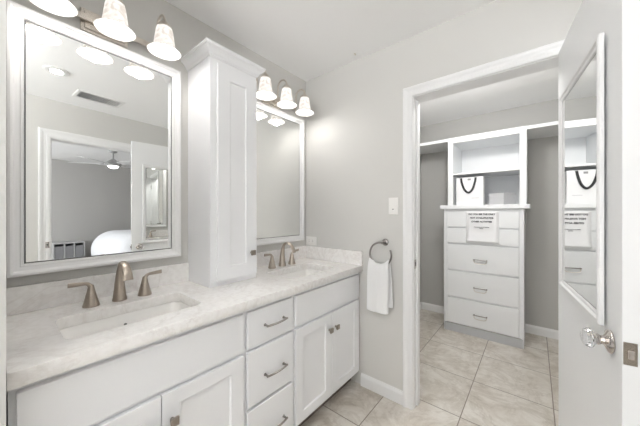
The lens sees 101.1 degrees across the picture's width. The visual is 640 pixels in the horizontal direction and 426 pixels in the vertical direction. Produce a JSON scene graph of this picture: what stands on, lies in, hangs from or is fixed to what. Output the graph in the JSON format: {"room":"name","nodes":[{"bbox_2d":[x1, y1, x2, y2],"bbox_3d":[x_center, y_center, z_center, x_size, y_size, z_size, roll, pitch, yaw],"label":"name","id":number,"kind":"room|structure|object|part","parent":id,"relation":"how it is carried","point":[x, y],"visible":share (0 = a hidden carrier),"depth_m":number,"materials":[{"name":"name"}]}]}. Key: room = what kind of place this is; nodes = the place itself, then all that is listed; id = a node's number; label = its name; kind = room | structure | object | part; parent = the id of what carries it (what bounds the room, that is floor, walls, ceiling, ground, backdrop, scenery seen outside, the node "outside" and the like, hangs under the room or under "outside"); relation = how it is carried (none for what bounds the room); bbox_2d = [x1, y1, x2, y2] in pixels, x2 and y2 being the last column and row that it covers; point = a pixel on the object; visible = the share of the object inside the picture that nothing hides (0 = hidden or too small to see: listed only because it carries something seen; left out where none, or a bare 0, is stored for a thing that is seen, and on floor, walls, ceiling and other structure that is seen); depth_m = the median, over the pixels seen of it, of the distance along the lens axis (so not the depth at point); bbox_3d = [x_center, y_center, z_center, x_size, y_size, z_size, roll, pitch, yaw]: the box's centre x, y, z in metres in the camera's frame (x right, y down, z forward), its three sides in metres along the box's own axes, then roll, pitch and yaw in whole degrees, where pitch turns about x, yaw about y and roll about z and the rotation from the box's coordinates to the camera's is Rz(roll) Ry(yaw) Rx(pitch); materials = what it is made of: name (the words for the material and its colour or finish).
{"room":"bathroom","nodes":[
{"label":"bathroom","id":0,"kind":"room"},
{"bbox_2d":[0,0,5,425],"bbox_3d":[-1.003,0.062,0.751,0.620,2.440,0.130,0,0,39],"label":"wall","id":1,"kind":"structure","parent":0,"point":[2,2],"depth_m":0.60,"materials":[{"name":"grey paint"}]},
{"bbox_2d":[6,0,305,287],"bbox_3d":[-1.245,0.062,1.040,0.120,2.440,3.640,0,0,39],"label":"wall","id":2,"kind":"structure","parent":0,"point":[142,15],"depth_m":1.49,"materials":[{"name":"grey paint"}]},
{"bbox_2d":[6,0,180,277],"bbox_3d":[-0.978,-0.276,1.231,0.028,1.037,0.634,0,0,37],"label":"wall mirror","id":3,"kind":"object","parent":2,"relation":"attached to","point":[93,123],"visible":0.97,"depth_m":1.15,"materials":[{"name":"white paint"}]},
{"bbox_2d":[6,262,188,315],"bbox_3d":[-0.977,0.337,1.257,0.018,0.106,0.683,0,0,39],"label":"backsplash","id":4,"kind":"structure","parent":2,"relation":"attached to","point":[38,296],"depth_m":1.14,"materials":[{"name":"stone"}]},
{"bbox_2d":[29,0,180,60],"bbox_3d":[-0.912,-0.877,1.156,0.248,0.201,0.528,0,0,39],"label":"vanity light","id":5,"kind":"object","parent":2,"relation":"attached to","point":[112,26],"visible":1,"depth_m":1.16,"materials":[{"name":"white glass"}]},
{"bbox_3d":[-0.994,-0.838,0.974,0.144,0.122,0.144,0,0,39],"label":"lamp shade","id":6,"kind":"part","parent":5,"relation":"part of","materials":[{"name":"white glass"}]},
{"bbox_3d":[-0.872,-0.838,1.123,0.144,0.122,0.144,0,0,39],"label":"lamp shade","id":7,"kind":"part","parent":5,"relation":"part of","materials":[{"name":"white glass"}]},
{"bbox_3d":[-0.804,-0.917,1.315,0.149,0.122,0.012,0,0,39],"label":"arm","id":8,"kind":"part","parent":5,"relation":"part of","materials":[{"name":"silver metal"}]},
{"bbox_3d":[-0.751,-0.838,1.272,0.144,0.122,0.144,0,0,39],"label":"lamp shade","id":9,"kind":"part","parent":5,"relation":"part of","materials":[{"name":"white glass"}]},
{"bbox_2d":[257,101,303,245],"bbox_3d":[-0.342,-0.283,2.028,0.028,1.037,0.633,0,0,39],"label":"wall mirror","id":10,"kind":"object","parent":2,"relation":"attached to","point":[280,134],"visible":0.63,"depth_m":2.06,"materials":[{"name":"white paint"}]},
{"bbox_2d":[257,245,306,266],"bbox_3d":[-0.346,0.337,2.031,0.018,0.106,0.724,0,0,39],"label":"backsplash","id":11,"kind":"structure","parent":2,"relation":"attached to","point":[261,260],"depth_m":2.04,"materials":[{"name":"stone"}]},
{"bbox_2d":[256,70,313,115],"bbox_3d":[-0.281,-0.877,1.931,0.248,0.201,0.528,0,0,39],"label":"vanity light","id":12,"kind":"object","parent":2,"relation":"attached to","point":[265,93],"visible":0.91,"depth_m":1.90,"materials":[{"name":"white glass"}]},
{"bbox_3d":[-0.362,-0.838,1.749,0.144,0.122,0.144,0,0,39],"label":"lamp shade","id":13,"kind":"part","parent":12,"relation":"part of","materials":[{"name":"white glass"}]},
{"bbox_3d":[-0.293,-0.917,1.941,0.149,0.122,0.012,0,0,39],"label":"arm","id":14,"kind":"part","parent":12,"relation":"part of","materials":[{"name":"silver metal"}]},
{"bbox_3d":[-0.240,-0.838,1.898,0.144,0.122,0.144,0,0,39],"label":"lamp shade","id":15,"kind":"part","parent":12,"relation":"part of","materials":[{"name":"white glass"}]},
{"bbox_3d":[-0.172,-0.917,2.090,0.149,0.122,0.012,0,0,39],"label":"arm","id":16,"kind":"part","parent":12,"relation":"part of","materials":[{"name":"silver metal"}]},
{"bbox_3d":[-0.119,-0.838,2.047,0.144,0.122,0.144,0,0,39],"label":"lamp shade","id":17,"kind":"part","parent":12,"relation":"part of","materials":[{"name":"white glass"}]},
{"bbox_2d":[165,0,557,126],"bbox_3d":[0.264,-1.188,1.022,2.480,0.060,5.520,0,0,39],"label":"ceiling","id":18,"kind":"structure","parent":0,"point":[308,39],"depth_m":1.67,"materials":[{"name":"white paint"}]},
{"bbox_2d":[420,126,420,301],"bbox_3d":[0.756,0.062,2.892,0.120,2.440,1.760,0,0,39],"label":"wall","id":19,"kind":"structure","parent":0,"point":[420,126],"depth_m":3.52,"materials":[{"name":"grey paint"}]},
{"bbox_2d":[301,309,557,425],"bbox_3d":[0.264,1.307,1.022,2.480,0.050,5.520,0,0,39],"label":"floor","id":20,"kind":"structure","parent":0,"point":[466,380],"depth_m":1.91,"materials":[{"name":"tile"}]},
{"bbox_2d":[6,312,243,425],"bbox_3d":[-0.754,0.858,1.082,0.581,0.849,0.690,0,0,39],"label":"base cabinet","id":21,"kind":"object","parent":20,"relation":"on","point":[195,376],"visible":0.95,"depth_m":0.90,"materials":[{"name":"white paint"}]},
{"bbox_3d":[-0.664,0.903,0.793,0.018,0.528,0.330,0,0,39],"label":"door","id":22,"kind":"part","parent":21,"relation":"part of","materials":[{"name":"white paint"}]},
{"bbox_3d":[-0.519,0.737,0.934,0.029,0.029,0.029,0,0,39],"label":"knob","id":23,"kind":"part","parent":21,"relation":"part of","materials":[{"name":"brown metal"}]},
{"bbox_3d":[-0.453,0.903,1.053,0.018,0.528,0.332,0,0,39],"label":"door","id":24,"kind":"part","parent":21,"relation":"part of","materials":[{"name":"white paint"}]},
{"bbox_2d":[243,295,292,425],"bbox_3d":[-0.436,0.858,1.466,0.588,0.849,0.307,0,0,39],"label":"drawers","id":25,"kind":"object","parent":20,"relation":"on","point":[268,334],"visible":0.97,"depth_m":1.29,"materials":[{"name":"white paint"}]},
{"bbox_3d":[-0.244,1.038,1.309,0.018,0.259,0.285,0,0,39],"label":"drawer","id":26,"kind":"part","parent":25,"relation":"part of","materials":[{"name":"white paint"}]},
{"bbox_3d":[-0.244,0.766,1.309,0.018,0.257,0.285,0,0,39],"label":"drawer","id":27,"kind":"part","parent":25,"relation":"part of","materials":[{"name":"white paint"}]},
{"bbox_3d":[-0.244,0.539,1.309,0.018,0.169,0.285,0,0,39],"label":"drawer","id":28,"kind":"part","parent":25,"relation":"part of","materials":[{"name":"white paint"}]},
{"bbox_3d":[-0.213,0.778,1.303,0.036,0.015,0.135,0,0,39],"label":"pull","id":29,"kind":"part","parent":25,"relation":"part of","materials":[{"name":"silver metal"}]},
{"bbox_3d":[-0.213,0.539,1.303,0.036,0.015,0.135,0,0,39],"label":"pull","id":30,"kind":"part","parent":25,"relation":"part of","materials":[{"name":"silver metal"}]},
{"bbox_3d":[-0.213,1.050,1.303,0.036,0.015,0.135,0,0,39],"label":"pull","id":31,"kind":"part","parent":25,"relation":"part of","materials":[{"name":"silver metal"}]},
{"bbox_2d":[292,273,358,425],"bbox_3d":[-0.120,0.858,1.860,0.581,0.849,0.702,0,0,39],"label":"base cabinet","id":32,"kind":"object","parent":20,"relation":"on","point":[325,330],"visible":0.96,"depth_m":1.64,"materials":[{"name":"white paint"}]},
{"bbox_2d":[6,245,362,390],"bbox_3d":[-0.441,0.358,1.477,0.572,0.148,1.704,0,0,39],"label":"countertop","id":33,"kind":"structure","parent":32,"relation":"on","point":[36,348],"depth_m":1.07,"materials":[{"name":"stone"}]},
{"bbox_2d":[67,261,161,307],"bbox_3d":[-0.860,0.299,1.149,0.156,0.181,0.341,0,0,39],"label":"faucet","id":34,"kind":"object","parent":33,"relation":"on","point":[124,272],"visible":1,"depth_m":1.16,"materials":[{"name":"silver metal"}]},
{"bbox_3d":[-0.974,0.335,1.087,0.058,0.110,0.101,0,0,39],"label":"handle","id":35,"kind":"part","parent":34,"relation":"part of","materials":[{"name":"silver metal"}]},
{"bbox_3d":[-0.860,0.299,1.149,0.155,0.181,0.056,0,0,39],"label":"spout","id":36,"kind":"part","parent":34,"relation":"part of","materials":[{"name":"silver metal"}]},
{"bbox_3d":[-0.822,0.335,1.273,0.058,0.110,0.101,0,0,39],"label":"handle","id":37,"kind":"part","parent":34,"relation":"part of","materials":[{"name":"silver metal"}]},
{"bbox_2d":[60,301,189,338],"bbox_3d":[-0.739,0.500,1.050,0.308,0.132,0.494,0,0,39],"label":"sink","id":38,"kind":"object","parent":33,"relation":"in","point":[84,329],"visible":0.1,"depth_m":1.11,"materials":[{"name":"white ceramic"}]},
{"bbox_2d":[180,37,265,287],"bbox_3d":[-0.558,-0.243,1.546,0.300,1.265,0.375,0,0,39],"label":"cabinet","id":39,"kind":"object","parent":33,"relation":"on","point":[222,83],"visible":1,"depth_m":1.45,"materials":[{"name":"white paint"}]},
{"bbox_3d":[-0.561,-0.848,1.548,0.294,0.056,0.375,0,0,39],"label":"crown moulding","id":40,"kind":"part","parent":39,"relation":"part of","materials":[{"name":"white paint"}]},
{"bbox_3d":[-0.464,-0.215,1.485,0.018,1.150,0.248,0,0,39],"label":"door","id":41,"kind":"part","parent":39,"relation":"part of","materials":[{"name":"white paint"}]},
{"bbox_2d":[264,242,298,268],"bbox_3d":[-0.239,0.299,1.910,0.156,0.181,0.341,0,0,39],"label":"faucet","id":42,"kind":"object","parent":33,"relation":"on","point":[282,263],"visible":1,"depth_m":1.92,"materials":[{"name":"silver metal"}]},
{"bbox_3d":[-0.353,0.335,1.848,0.058,0.110,0.101,0,0,39],"label":"handle","id":43,"kind":"part","parent":42,"relation":"part of","materials":[{"name":"silver metal"}]},
{"bbox_3d":[-0.239,0.299,1.910,0.155,0.181,0.056,0,0,39],"label":"spout","id":44,"kind":"part","parent":42,"relation":"part of","materials":[{"name":"silver metal"}]},
{"bbox_3d":[-0.202,0.335,2.034,0.058,0.110,0.101,0,0,39],"label":"handle","id":45,"kind":"part","parent":42,"relation":"part of","materials":[{"name":"silver metal"}]},
{"bbox_2d":[280,269,320,278],"bbox_3d":[-0.125,0.500,1.804,0.308,0.132,0.494,0,0,39],"label":"sink","id":46,"kind":"object","parent":33,"relation":"in","point":[297,274],"visible":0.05,"depth_m":1.98,"materials":[{"name":"white ceramic"}]},
{"bbox_3d":[-0.034,0.903,1.566,0.018,0.528,0.329,0,0,39],"label":"door","id":47,"kind":"part","parent":32,"relation":"part of","materials":[{"name":"white paint"}]},
{"bbox_3d":[0.177,0.903,1.825,0.018,0.528,0.332,0,0,39],"label":"door","id":48,"kind":"part","parent":32,"relation":"part of","materials":[{"name":"white paint"}]},
{"bbox_2d":[440,126,530,348],"bbox_3d":[1.789,0.232,2.864,0.783,2.100,0.495,0,0,39],"label":"dresser","id":49,"kind":"object","parent":20,"relation":"on","point":[484,283],"visible":0.98,"depth_m":2.72,"materials":[{"name":"white paint"}]},
{"bbox_2d":[456,176,484,204],"bbox_3d":[1.617,-0.232,2.832,0.252,0.296,0.115,0,0,39],"label":"gift bag","id":50,"kind":"object","parent":49,"relation":"on","point":[469,190],"visible":0.98,"depth_m":2.79,"materials":[{"name":"white paper"}]},
{"bbox_3d":[1.575,-0.291,2.797,0.159,0.170,0.008,0,0,39],"label":"ribbon handle","id":51,"kind":"part","parent":50,"relation":"part of","materials":[{"name":"black fabric"}]},
{"bbox_2d":[466,211,498,242],"bbox_3d":[1.643,0.140,2.674,0.284,0.315,0.024,0,0,39],"label":"paper notice","id":52,"kind":"object","parent":49,"relation":"attached to","point":[481,226],"visible":1,"depth_m":2.67,"materials":[{"name":"white paper"}]},
{"bbox_3d":[1.650,1.050,2.701,0.628,0.265,0.020,0,0,39],"label":"drawer","id":53,"kind":"part","parent":49,"relation":"part of","materials":[{"name":"white paint"}]},
{"bbox_3d":[1.650,0.764,2.701,0.628,0.277,0.020,0,0,39],"label":"drawer","id":54,"kind":"part","parent":49,"relation":"part of","materials":[{"name":"white paint"}]},
{"bbox_3d":[1.650,0.474,2.701,0.628,0.273,0.020,0,0,39],"label":"drawer","id":55,"kind":"part","parent":49,"relation":"part of","materials":[{"name":"white paint"}]},
{"bbox_3d":[1.650,0.243,2.701,0.628,0.158,0.020,0,0,39],"label":"drawer","id":56,"kind":"part","parent":49,"relation":"part of","materials":[{"name":"white paint"}]},
{"bbox_3d":[1.650,0.067,2.701,0.628,0.165,0.020,0,0,39],"label":"drawer","id":57,"kind":"part","parent":49,"relation":"part of","materials":[{"name":"white paint"}]},
{"bbox_2d":[453,167,519,177],"bbox_3d":[1.814,-0.422,2.857,0.578,0.021,0.446,0,0,39],"label":"shelf","id":58,"kind":"object","parent":49,"relation":"attached to","point":[510,172],"depth_m":2.82,"materials":[{"name":"white paint"}]},
{"bbox_2d":[448,126,527,150],"bbox_3d":[1.818,-0.788,2.860,0.681,0.060,0.462,0,0,39],"label":"shelf","id":59,"kind":"object","parent":49,"relation":"attached to","point":[510,137],"depth_m":2.79,"materials":[{"name":"white paint"}]},
{"bbox_3d":[1.959,-0.421,3.034,0.578,0.674,0.011,0,0,39],"label":"panel","id":60,"kind":"part","parent":49,"relation":"part of","materials":[{"name":"white paint"}]},
{"bbox_2d":[489,193,515,204],"bbox_3d":[1.868,-0.142,2.701,0.166,0.116,0.162,0,0,-18],"label":"storage box","id":61,"kind":"object","parent":49,"relation":"on","point":[495,198],"visible":0.87,"depth_m":2.64,"materials":[{"name":"grey cardboard"}]},
{"bbox_3d":[1.868,-0.187,2.701,0.166,0.028,0.162,0,0,-18],"label":"lid","id":62,"kind":"part","parent":61,"relation":"part of","materials":[{"name":"grey cardboard"}]},
{"bbox_2d":[306,0,582,390],"bbox_3d":[0.805,0.062,1.639,2.300,2.440,0.120,0,0,39],"label":"wall","id":63,"kind":"structure","parent":0,"point":[354,132],"depth_m":1.86,"materials":[{"name":"grey paint"}]},
{"bbox_2d":[306,236,316,244],"bbox_3d":[-0.076,0.239,2.274,0.117,0.072,0.009,0,0,39],"label":"wall outlet","id":64,"kind":"object","parent":63,"relation":"attached to","point":[310,240],"visible":1,"depth_m":2.27,"materials":[{"name":"white plastic"}]},
{"bbox_2d":[369,239,391,262],"bbox_3d":[0.429,0.275,1.830,0.173,0.192,0.059,0,0,39],"label":"towel ring","id":65,"kind":"object","parent":63,"relation":"attached to","point":[384,242],"visible":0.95,"depth_m":1.83,"materials":[{"name":"silver metal"}]},
{"bbox_2d":[367,258,392,314],"bbox_3d":[0.410,0.500,1.812,0.175,0.371,0.053,0,0,39],"label":"hand towel","id":66,"kind":"object","parent":65,"relation":"hanging from","point":[379,276],"visible":1,"depth_m":1.79,"materials":[{"name":"white fabric"}]},
{"bbox_3d":[0.440,0.204,1.821,0.050,0.050,0.059,0,0,39],"label":"post","id":67,"kind":"part","parent":65,"relation":"part of","materials":[{"name":"silver metal"}]},
{"bbox_2d":[361,373,402,405],"bbox_3d":[0.431,1.237,1.858,0.324,0.090,0.014,0,0,39],"label":"baseboard","id":68,"kind":"structure","parent":63,"relation":"attached to","point":[381,388],"depth_m":1.84,"materials":[{"name":"white paint"}]},
{"bbox_2d":[389,197,397,213],"bbox_3d":[0.501,-0.048,1.801,0.070,0.115,0.012,0,0,39],"label":"light switch","id":69,"kind":"object","parent":63,"relation":"attached to","point":[393,202],"visible":1,"depth_m":1.80,"materials":[{"name":"white plastic"}]},
{"bbox_2d":[403,39,564,409],"bbox_3d":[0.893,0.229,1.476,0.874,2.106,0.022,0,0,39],"label":"trim","id":70,"kind":"structure","parent":63,"relation":"attached to","point":[551,50],"depth_m":1.72,"materials":[{"name":"white paint"}]},
{"bbox_2d":[558,0,639,425],"bbox_3d":[0.976,0.254,0.961,0.158,2.033,0.704,0,0,32],"label":"door","id":71,"kind":"structure","parent":63,"relation":"in","point":[599,365],"depth_m":0.73,"materials":[{"name":"white paint"}]},
{"bbox_2d":[559,32,603,325],"bbox_3d":[0.954,-0.099,0.980,0.015,0.850,0.508,0,0,32],"label":"mirror","id":72,"kind":"object","parent":71,"relation":"attached to","point":[581,102],"visible":1,"depth_m":0.91,"materials":[{"name":"white paint"}]},
{"bbox_3d":[0.957,-0.099,0.978,0.002,0.784,0.442,0,0,32],"label":"glass","id":73,"kind":"part","parent":72,"relation":"part of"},
{"bbox_3d":[0.804,0.360,0.746,0.030,0.066,0.066,0,0,32],"label":"knob","id":74,"kind":"part","parent":71,"relation":"part of","materials":[{"name":"silver metal"}]},
{"bbox_3d":[0.791,0.360,0.671,0.025,0.058,0.002,0,0,32],"label":"latch plate","id":75,"kind":"part","parent":71,"relation":"part of","materials":[{"name":"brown metal"}]},
{"bbox_2d":[421,99,557,329],"bbox_3d":[2.094,0.062,3.014,2.040,2.440,0.120,0,0,39],"label":"wall","id":76,"kind":"structure","parent":0,"point":[541,221],"depth_m":2.82,"materials":[{"name":"grey paint"}]},
{"bbox_2d":[420,139,447,154],"bbox_3d":[1.383,-0.800,3.215,0.440,0.032,0.464,0,0,39],"label":"wall shelf","id":77,"kind":"object","parent":76,"relation":"attached to","point":[440,145],"visible":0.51,"depth_m":3.10,"materials":[{"name":"white paint"}]},
{"bbox_2d":[422,302,557,339],"bbox_3d":[2.103,1.237,2.920,1.906,0.090,0.014,0,0,39],"label":"baseboard","id":78,"kind":"structure","parent":76,"relation":"attached to","point":[532,329],"depth_m":2.79,"materials":[{"name":"white paint"}]},
{"bbox_2d":[527,121,557,139],"bbox_3d":[2.391,-0.800,2.394,0.794,0.032,0.464,0,0,39],"label":"wall shelf","id":79,"kind":"object","parent":76,"relation":"attached to","point":[550,129],"visible":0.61,"depth_m":2.50,"materials":[{"name":"white paint"}]}
]}

